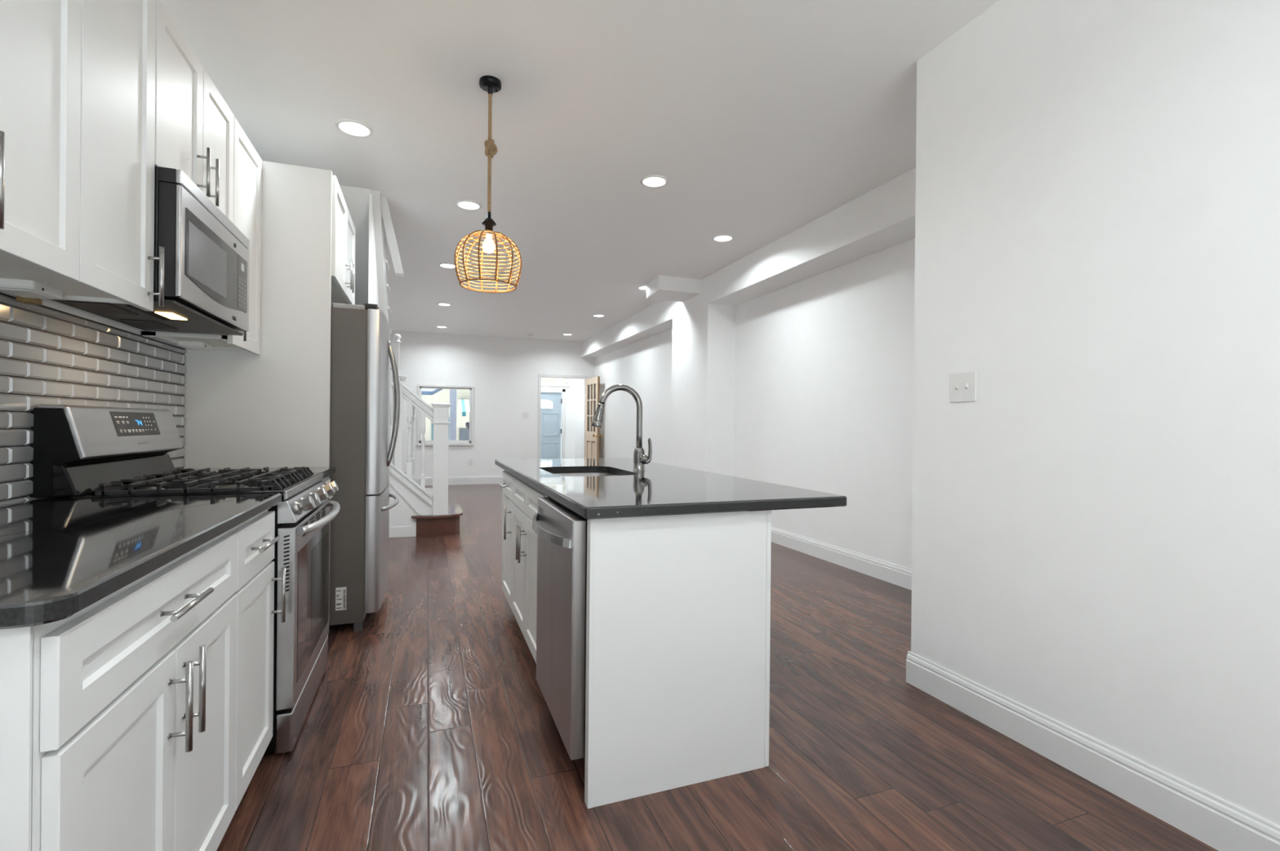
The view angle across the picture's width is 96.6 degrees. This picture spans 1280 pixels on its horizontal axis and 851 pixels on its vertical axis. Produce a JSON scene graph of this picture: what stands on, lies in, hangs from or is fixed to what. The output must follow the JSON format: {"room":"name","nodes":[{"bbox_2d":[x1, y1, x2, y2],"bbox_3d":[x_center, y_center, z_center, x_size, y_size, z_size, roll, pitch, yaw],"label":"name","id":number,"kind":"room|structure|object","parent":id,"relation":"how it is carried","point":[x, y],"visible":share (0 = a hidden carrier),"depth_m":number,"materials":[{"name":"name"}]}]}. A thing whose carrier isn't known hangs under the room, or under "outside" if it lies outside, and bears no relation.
{"room":"kitchen","nodes":[
{"label":"kitchen","id":0,"kind":"room"},
{"bbox_2d":[40,298,141,335],"bbox_3d":[-2.676,-0.284,3.680,0.150,2.850,13.970,1,0,-21],"label":"wall","id":1,"kind":"structure","parent":0,"point":[48,303],"depth_m":2.05,"materials":[{"name":"paint"}]},
{"bbox_2d":[0,0,164,311],"bbox_3d":[-1.532,-0.869,1.381,0.368,1.015,0.808,1,0,-21],"label":"upper cabinet","id":2,"kind":"object","parent":1,"relation":"attached to","point":[77,77],"visible":0.97,"depth_m":1.43,"materials":[{"name":"white wood"}]},
{"bbox_2d":[16,295,42,305],"bbox_3d":[-1.803,-0.370,1.683,0.035,0.018,0.050,1,0,-21],"label":"wood block","id":3,"kind":"object","parent":2,"relation":"attached to","point":[33,301],"visible":0.81,"depth_m":1.67,"materials":[{"name":"brown wood"}]},
{"bbox_2d":[0,278,62,299],"bbox_3d":[-1.711,-0.381,1.590,0.102,0.030,0.140,1,0,-21],"label":"light","id":4,"kind":"object","parent":2,"relation":"attached to","point":[22,288],"visible":1,"depth_m":1.56,"materials":[{"name":"white plastic"}]},
{"bbox_2d":[0,288,53,299],"bbox_3d":[-1.712,-0.368,1.589,0.070,0.004,0.110,1,0,-21],"label":"diffuser","id":5,"kind":"object","parent":4,"relation":"attached to","point":[37,293],"depth_m":1.58,"materials":[{"name":"white plastic"}]},
{"bbox_2d":[0,293,186,505],"bbox_3d":[-1.849,-0.065,1.699,0.016,0.630,2.478,1,0,-21],"label":"backsplash","id":6,"kind":"structure","parent":1,"relation":"attached to","point":[49,356],"depth_m":1.89,"materials":[{"name":"tile"}]},
{"bbox_2d":[154,0,234,223],"bbox_3d":[-1.809,-1.107,2.126,0.368,0.545,0.776,1,0,-21],"label":"upper cabinet","id":7,"kind":"object","parent":1,"relation":"attached to","point":[194,125],"visible":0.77,"depth_m":2.10,"materials":[{"name":"white wood"}]},
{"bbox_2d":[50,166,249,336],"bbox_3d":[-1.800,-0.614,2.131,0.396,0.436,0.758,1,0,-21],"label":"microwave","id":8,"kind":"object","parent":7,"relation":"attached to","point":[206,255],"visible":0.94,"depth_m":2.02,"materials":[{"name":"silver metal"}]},
{"bbox_2d":[239,276,245,309],"bbox_3d":[-1.708,-0.569,2.448,0.001,0.121,0.088,1,0,-21],"label":"print","id":9,"kind":"object","parent":8,"relation":"attached to","point":[242,279],"depth_m":2.45},
{"bbox_2d":[141,116,262,355],"bbox_3d":[-2.028,-0.875,2.706,0.368,1.015,0.454,1,0,-21],"label":"upper cabinet","id":10,"kind":"object","parent":1,"relation":"attached to","point":[247,163],"visible":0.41,"depth_m":2.78,"materials":[{"name":"white wood"}]},
{"bbox_2d":[177,340,212,350],"bbox_3d":[-2.145,-0.386,2.751,0.102,0.030,0.140,1,0,-21],"label":"light","id":11,"kind":"object","parent":10,"relation":"attached to","point":[193,345],"visible":1,"depth_m":2.70,"materials":[{"name":"white plastic"}]},
{"bbox_2d":[182,346,207,350],"bbox_3d":[-2.146,-0.373,2.751,0.070,0.004,0.110,1,0,-21],"label":"diffuser","id":12,"kind":"object","parent":11,"relation":"attached to","point":[193,348],"depth_m":2.73,"materials":[{"name":"white plastic"}]},
{"bbox_2d":[330,174,355,304],"bbox_3d":[-2.128,-1.107,3.456,0.701,0.555,0.965,1,0,-21],"label":"upper cabinet","id":13,"kind":"object","parent":1,"relation":"attached to","point":[343,228],"visible":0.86,"depth_m":3.50,"materials":[{"name":"white wood"}]},
{"bbox_2d":[389,330,594,477],"bbox_3d":[-3.033,-0.295,11.100,4.380,2.850,0.180,1,0,-21],"label":"wall","id":14,"kind":"structure","parent":0,"point":[503,372],"depth_m":11.05,"materials":[{"name":"paint"}]},
{"bbox_2d":[417,384,474,445],"bbox_3d":[-3.670,-0.191,10.774,1.010,1.140,0.085,1,0,-21],"label":"window","id":15,"kind":"structure","parent":14,"relation":"in","point":[420,387],"depth_m":10.79,"materials":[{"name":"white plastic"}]},
{"bbox_2d":[411,475,502,485],"bbox_3d":[-3.552,1.045,10.807,3.225,0.160,0.016,1,0,-21],"label":"baseboard","id":16,"kind":"structure","parent":14,"relation":"attached to","point":[466,480],"depth_m":10.90,"materials":[{"name":"white wood"}]},
{"bbox_2d":[468,459,472,466],"bbox_3d":[-3.248,0.708,10.924,0.075,0.118,0.008,1,0,-21],"label":"wall outlet","id":17,"kind":"object","parent":14,"relation":"attached to","point":[470,461],"visible":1,"depth_m":10.92,"materials":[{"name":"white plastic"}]},
{"bbox_2d":[522,412,528,418],"bbox_3d":[-2.265,-0.198,11.287,0.125,0.120,0.008,1,0,-21],"label":"light switch","id":18,"kind":"object","parent":14,"relation":"attached to","point":[525,415],"visible":1,"depth_m":11.28,"materials":[{"name":"white plastic"}]},
{"bbox_2d":[537,373,587,458],"bbox_3d":[-1.561,0.058,11.546,1.015,2.170,0.018,1,0,-21],"label":"trim","id":19,"kind":"structure","parent":14,"relation":"attached to","point":[540,375],"depth_m":11.38,"materials":[{"name":"white wood"}]},
{"bbox_2d":[541,377,575,458],"bbox_3d":[-2.149,-0.289,13.155,1.285,2.850,0.150,1,0,-21],"label":"wall","id":20,"kind":"structure","parent":0,"point":[570,391],"depth_m":13.26,"materials":[{"name":"paint"}]},
{"bbox_2d":[540,391,561,458],"bbox_3d":[-2.272,0.176,13.089,0.947,1.897,0.069,1,0,-21],"label":"door","id":21,"kind":"structure","parent":20,"relation":"in","point":[550,416],"depth_m":13.15,"materials":[{"name":"blue paint"}]},
{"bbox_2d":[541,399,552,408],"bbox_3d":[-2.271,-0.498,13.094,0.520,0.205,0.053,1,0,-21],"label":"fan light","id":22,"kind":"object","parent":21,"relation":"attached to","point":[545,403],"depth_m":13.12,"materials":[{"name":"clear glass"}]},
{"bbox_2d":[541,384,569,458],"bbox_3d":[-2.184,0.098,13.047,1.150,2.075,0.030,1,0,-21],"label":"trim","id":23,"kind":"structure","parent":20,"relation":"attached to","point":[563,391],"depth_m":13.19,"materials":[{"name":"white wood"}]},
{"bbox_2d":[161,0,999,342],"bbox_3d":[-0.800,-1.768,5.244,4.835,0.150,16.000,1,0,-21],"label":"ceiling","id":24,"kind":"structure","parent":0,"point":[762,119],"depth_m":3.13,"materials":[{"name":"paint"}]},
{"bbox_2d":[334,119,373,137],"bbox_3d":[-1.631,-1.695,3.256,0.196,0.008,0.196,1,0,-21],"label":"recessed light","id":25,"kind":"object","parent":24,"relation":"in","point":[351,127],"visible":1,"depth_m":3.25,"materials":[{"name":"white plastic"}]},
{"bbox_2d":[435,325,447,328],"bbox_3d":[-3.458,-1.719,9.949,0.196,0.008,0.196,1,0,-21],"label":"recessed light","id":26,"kind":"object","parent":24,"relation":"in","point":[438,326],"visible":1,"depth_m":9.91,"materials":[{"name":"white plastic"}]},
{"bbox_2d":[436,302,451,306],"bbox_3d":[-2.767,-1.711,8.062,0.196,0.008,0.196,1,0,-21],"label":"recessed light","id":27,"kind":"object","parent":24,"relation":"in","point":[438,304],"visible":1,"depth_m":8.06,"materials":[{"name":"white plastic"}]},
{"bbox_2d":[438,262,455,268],"bbox_3d":[-2.046,-1.702,6.078,0.196,0.008,0.196,1,0,-21],"label":"recessed light","id":28,"kind":"object","parent":24,"relation":"in","point":[446,265],"visible":0.79,"depth_m":6.06,"materials":[{"name":"white plastic"}]},
{"bbox_2d":[455,200,481,210],"bbox_3d":[-1.318,-1.693,4.385,0.196,0.008,0.196,1,0,-21],"label":"recessed light","id":29,"kind":"object","parent":24,"relation":"in","point":[468,205],"visible":1,"depth_m":4.37,"materials":[{"name":"white plastic"}]},
{"bbox_2d":[454,75,522,293],"bbox_3d":[-0.741,-1.186,2.803,0.322,1.008,0.322,1,0,-21],"label":"pendant lamp","id":30,"kind":"object","parent":24,"relation":"hanging from","point":[490,84],"visible":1,"depth_m":2.79,"materials":[{"name":"brown wicker"}]},
{"bbox_2d":[481,212,496,235],"bbox_3d":[-0.742,-0.994,2.803,0.070,0.108,0.070,1,0,-21],"label":"socket","id":31,"kind":"object","parent":30,"relation":"attached to","point":[488,223],"depth_m":2.79,"materials":[{"name":"black metal"}]},
{"bbox_2d":[592,314,604,317],"bbox_3d":[-0.636,-1.691,8.785,0.196,0.008,0.196,1,0,-21],"label":"recessed light","id":32,"kind":"object","parent":24,"relation":"in","point":[594,315],"visible":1,"depth_m":8.75,"materials":[{"name":"white plastic"}]},
{"bbox_2d":[637,285,646,289],"bbox_3d":[0.066,-1.683,6.973,0.196,0.008,0.196,1,0,-21],"label":"recessed light","id":33,"kind":"object","parent":24,"relation":"in","point":[642,287],"visible":0.57,"depth_m":6.95,"materials":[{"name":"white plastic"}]},
{"bbox_2d":[640,175,668,187],"bbox_3d":[0.099,-1.679,3.926,0.196,0.008,0.196,1,0,-21],"label":"recessed light","id":34,"kind":"object","parent":24,"relation":"in","point":[651,181],"visible":1,"depth_m":3.92,"materials":[{"name":"white plastic"}]},
{"bbox_2d":[646,275,700,302],"bbox_3d":[0.369,-1.603,6.704,0.520,0.160,0.486,1,0,-21],"label":"soffit","id":35,"kind":"object","parent":24,"relation":"attached to","point":[662,287],"depth_m":6.53,"materials":[{"name":"paint"}]},
{"bbox_2d":[711,234,733,242],"bbox_3d":[0.744,-1.674,5.101,0.196,0.008,0.196,1,0,-21],"label":"recessed light","id":36,"kind":"object","parent":24,"relation":"in","point":[722,237],"visible":1,"depth_m":5.09,"materials":[{"name":"white plastic"}]},
{"bbox_2d":[580,167,915,358],"bbox_3d":[0.589,-1.527,7.356,0.350,0.310,9.360,1,0,-21],"label":"soffit beam","id":37,"kind":"structure","parent":24,"relation":"attached to","point":[882,218],"depth_m":4.92,"materials":[{"name":"paint"}]},
{"bbox_2d":[574,328,672,465],"bbox_3d":[-0.252,-0.268,10.207,0.205,2.850,6.700,1,0,-21],"label":"wall","id":38,"kind":"structure","parent":0,"point":[644,366],"depth_m":9.51,"materials":[{"name":"paint"}]},
{"bbox_2d":[584,376,601,458],"bbox_3d":[-0.938,0.093,11.361,0.177,2.088,0.738,1,0,-21],"label":"open door","id":39,"kind":"structure","parent":38,"relation":"in","point":[592,384],"depth_m":11.35,"materials":[{"name":"beige paint"}]},
{"bbox_2d":[671,303,735,476],"bbox_3d":[0.742,-0.100,6.912,0.350,2.540,0.990,1,0,-21],"label":"pilaster","id":40,"kind":"object","parent":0,"point":[704,342],"visible":0.64,"depth_m":6.50,"materials":[{"name":"paint"}]},
{"bbox_2d":[216,484,1218,850],"bbox_3d":[-0.829,1.217,5.247,4.835,0.120,16.000,1,0,-21],"label":"floor","id":41,"kind":"structure","parent":0,"point":[428,726],"depth_m":1.98,"materials":[{"name":"brown wood"}]},
{"bbox_2d":[0,531,237,850],"bbox_3d":[-1.255,0.713,1.072,0.698,0.888,0.837,1,0,-21],"label":"base cabinet","id":42,"kind":"object","parent":41,"relation":"on","point":[117,715],"visible":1,"depth_m":1.01,"materials":[{"name":"white wood"}]},
{"bbox_2d":[0,493,281,629],"bbox_3d":[-1.329,0.249,1.252,0.677,0.034,1.270,1,0,-21],"label":"countertop","id":43,"kind":"structure","parent":42,"relation":"on","point":[60,558],"depth_m":1.16,"materials":[{"name":"black stone"}]},
{"bbox_2d":[29,404,340,754],"bbox_3d":[-1.640,0.544,2.241,0.792,1.216,0.772,1,0,-21],"label":"gas range","id":44,"kind":"object","parent":41,"relation":"on","point":[80,451],"visible":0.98,"depth_m":2.01,"materials":[{"name":"silver metal"}]},
{"bbox_2d":[114,416,128,423],"bbox_3d":[-1.876,-0.020,2.066,0.007,0.026,0.095,1,0,-21],"label":"print","id":45,"kind":"object","parent":44,"relation":"attached to","point":[117,420],"depth_m":2.06},
{"bbox_2d":[120,429,155,432],"bbox_3d":[-1.902,0.019,2.166,0.003,0.009,0.287,1,0,-21],"label":"print","id":46,"kind":"object","parent":44,"relation":"attached to","point":[121,430],"depth_m":2.16},
{"bbox_2d":[54,472,321,501],"bbox_3d":[-1.676,0.239,2.226,0.651,0.035,0.770,1,0,-21],"label":"cooktop","id":47,"kind":"object","parent":44,"relation":"in","point":[294,488],"depth_m":1.98,"materials":[{"name":"black metal"}]},
{"bbox_2d":[228,510,285,811],"bbox_3d":[-1.474,0.710,1.656,0.698,0.888,0.407,1,0,-21],"label":"base cabinet","id":48,"kind":"object","parent":41,"relation":"on","point":[255,593],"visible":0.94,"depth_m":1.75,"materials":[{"name":"white wood"}]},
{"bbox_2d":[183,160,332,636],"bbox_3d":[-1.988,-0.117,2.982,0.648,2.530,0.026,1,0,-21],"label":"panel","id":49,"kind":"object","parent":41,"relation":"on","point":[271,408],"visible":0.57,"depth_m":3.00,"materials":[{"name":"white plastic"}]},
{"bbox_2d":[321,478,335,604],"bbox_3d":[-1.896,0.705,2.785,0.698,0.888,0.410,1,0,-21],"label":"base cabinet","id":50,"kind":"object","parent":41,"relation":"on","point":[326,481],"visible":0.1,"depth_m":3.00,"materials":[{"name":"white wood"}]},
{"bbox_2d":[184,466,335,479],"bbox_3d":[-1.899,0.239,2.782,0.681,0.036,0.416,1,0,-21],"label":"countertop","id":51,"kind":"structure","parent":50,"relation":"on","point":[326,471],"depth_m":2.89,"materials":[{"name":"black stone"}]},
{"bbox_2d":[328,303,399,631],"bbox_3d":[-1.988,0.229,3.506,0.936,1.836,0.916,1,0,-21],"label":"refrigerator","id":52,"kind":"object","parent":41,"relation":"on","point":[362,351],"visible":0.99,"depth_m":3.18,"materials":[{"name":"grey metal"}]},
{"bbox_2d":[336,589,346,608],"bbox_3d":[-1.651,0.961,3.147,0.046,0.106,0.001,1,0,-21],"label":"print","id":53,"kind":"object","parent":52,"relation":"attached to","point":[340,593],"depth_m":3.15},
{"bbox_2d":[330,185,463,537],"bbox_3d":[-2.400,-0.283,5.336,1.523,2.849,2.620,1,0,-21],"label":"staircase","id":54,"kind":"structure","parent":41,"relation":"on","point":[420,511],"depth_m":5.82,"materials":[{"name":"paint"}]},
{"bbox_2d":[511,477,548,663],"bbox_3d":[-0.290,0.723,2.915,0.665,0.883,0.958,1,0,-21],"label":"base cabinet","id":55,"kind":"object","parent":41,"relation":"on","point":[525,497],"visible":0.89,"depth_m":2.81,"materials":[{"name":"white wood"}]},
{"bbox_2d":[494,457,846,519],"bbox_3d":[-0.131,0.261,2.994,0.968,0.036,2.412,1,0,-21],"label":"countertop","id":56,"kind":"structure","parent":55,"relation":"on","point":[660,490],"depth_m":2.16,"materials":[{"name":"black stone"}]},
{"bbox_2d":[552,472,618,476],"bbox_3d":[-0.288,0.377,3.048,0.456,0.194,0.678,1,0,-21],"label":"sink","id":57,"kind":"object","parent":56,"relation":"in","point":[565,474],"visible":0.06,"depth_m":3.37,"materials":[{"name":"metal"}]},
{"bbox_2d":[591,384,652,471],"bbox_3d":[-0.098,0.013,3.040,0.331,0.466,0.082,1,0,-21],"label":"faucet","id":58,"kind":"object","parent":56,"relation":"on","point":[640,459],"visible":1,"depth_m":3.06,"materials":[{"name":"silver metal"}]},
{"bbox_2d":[498,471,564,609],"bbox_3d":[-0.540,0.720,3.584,0.665,0.883,0.464,1,0,-21],"label":"base cabinet","id":59,"kind":"object","parent":41,"relation":"on","point":[507,497],"visible":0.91,"depth_m":3.47,"materials":[{"name":"white wood"}]},
{"bbox_2d":[532,497,586,763],"bbox_3d":[-0.053,0.731,2.163,0.691,0.872,0.607,1,0,-21],"label":"dishwasher","id":60,"kind":"object","parent":41,"relation":"on","point":[562,533],"visible":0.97,"depth_m":1.90,"materials":[{"name":"silver metal"}]},
{"bbox_2d":[584,511,766,808],"bbox_3d":[0.132,0.727,1.860,0.626,0.884,0.038,1,0,-21],"label":"island end panel","id":61,"kind":"object","parent":41,"relation":"on","point":[676,604],"visible":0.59,"depth_m":1.83,"materials":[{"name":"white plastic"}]},
{"bbox_2d":[764,510,771,767],"bbox_3d":[0.072,0.726,2.943,0.017,0.884,2.103,1,0,-21],"label":"panel","id":62,"kind":"object","parent":41,"relation":"on","point":[768,512],"visible":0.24,"depth_m":1.96,"materials":[{"name":"white wood"}]},
{"bbox_2d":[733,238,915,569],"bbox_3d":[1.699,-0.244,5.070,0.150,2.850,4.290,1,0,-21],"label":"wall","id":63,"kind":"structure","parent":0,"point":[824,362],"depth_m":4.85,"materials":[{"name":"paint"}]},
{"bbox_2d":[771,527,911,590],"bbox_3d":[1.706,1.109,4.780,0.016,0.146,3.690,1,0,-21],"label":"baseboard","id":64,"kind":"structure","parent":63,"relation":"attached to","point":[894,574],"depth_m":4.73,"materials":[{"name":"white wood"}]},
{"bbox_2d":[911,0,1279,826],"bbox_3d":[2.696,-0.230,0.692,1.350,2.850,4.610,1,0,-21],"label":"wall","id":65,"kind":"structure","parent":0,"point":[1095,534],"depth_m":1.86,"materials":[{"name":"paint"}]},
{"bbox_2d":[949,371,976,402],"bbox_3d":[1.338,-0.160,2.370,0.016,0.122,0.122,1,0,-21],"label":"light switch","id":66,"kind":"object","parent":65,"relation":"attached to","point":[962,388],"visible":1,"depth_m":2.37,"materials":[{"name":"white plastic"}]},
{"bbox_2d":[906,651,1279,850],"bbox_3d":[2.041,1.119,0.460,0.016,0.140,4.622,1,0,-21],"label":"baseboard","id":67,"kind":"structure","parent":65,"relation":"attached to","point":[1222,825],"depth_m":1.85,"materials":[{"name":"white wood"}]},
{"bbox_3d":[-4.174,-1.557,11.698,3.350,0.150,1.750,1,0,-21],"label":"ceiling","id":68,"kind":"structure","parent":0,"visible":0},
{"bbox_2d":[465,422,469,430],"bbox_3d":[-3.583,-0.687,12.109,0.230,1.580,0.230,1,0,-21],"label":"hanging basket","id":69,"kind":"object","parent":68,"relation":"hanging from","point":[467,424],"visible":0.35,"depth_m":12.02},
{"label":"outside","id":70,"kind":"structure","parent":0,"visible":0},
{"bbox_3d":[-9.332,1.530,24.916,28.000,0.250,26.800,1,0,-21],"label":"ground","id":71,"kind":"structure","parent":70,"visible":0},
{"bbox_2d":[421,377,566,440],"bbox_3d":[-8.659,-2.009,20.348,16.000,6.850,5.800,1,0,-21],"label":"house","id":72,"kind":"structure","parent":71,"relation":"on","point":[430,396],"depth_m":19.55,"materials":[{"name":"paint"}]},
{"bbox_2d":[458,400,469,416],"bbox_3d":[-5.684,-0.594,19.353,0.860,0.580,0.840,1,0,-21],"label":"window","id":73,"kind":"structure","parent":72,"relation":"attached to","point":[464,405],"depth_m":19.12,"materials":[{"name":"glass"}]},
{"bbox_3d":[-3.563,1.363,12.206,4.900,0.240,2.250,1,0,-21],"label":"porch deck","id":74,"kind":"object","parent":71,"relation":"on","visible":0},
{"bbox_2d":[448,389,457,440],"bbox_3d":[-4.057,-0.007,12.362,0.200,2.950,0.200,1,0,-21],"label":"porch post","id":75,"kind":"object","parent":74,"relation":"on","point":[452,428],"visible":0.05,"depth_m":12.30,"materials":[{"name":"paint"}]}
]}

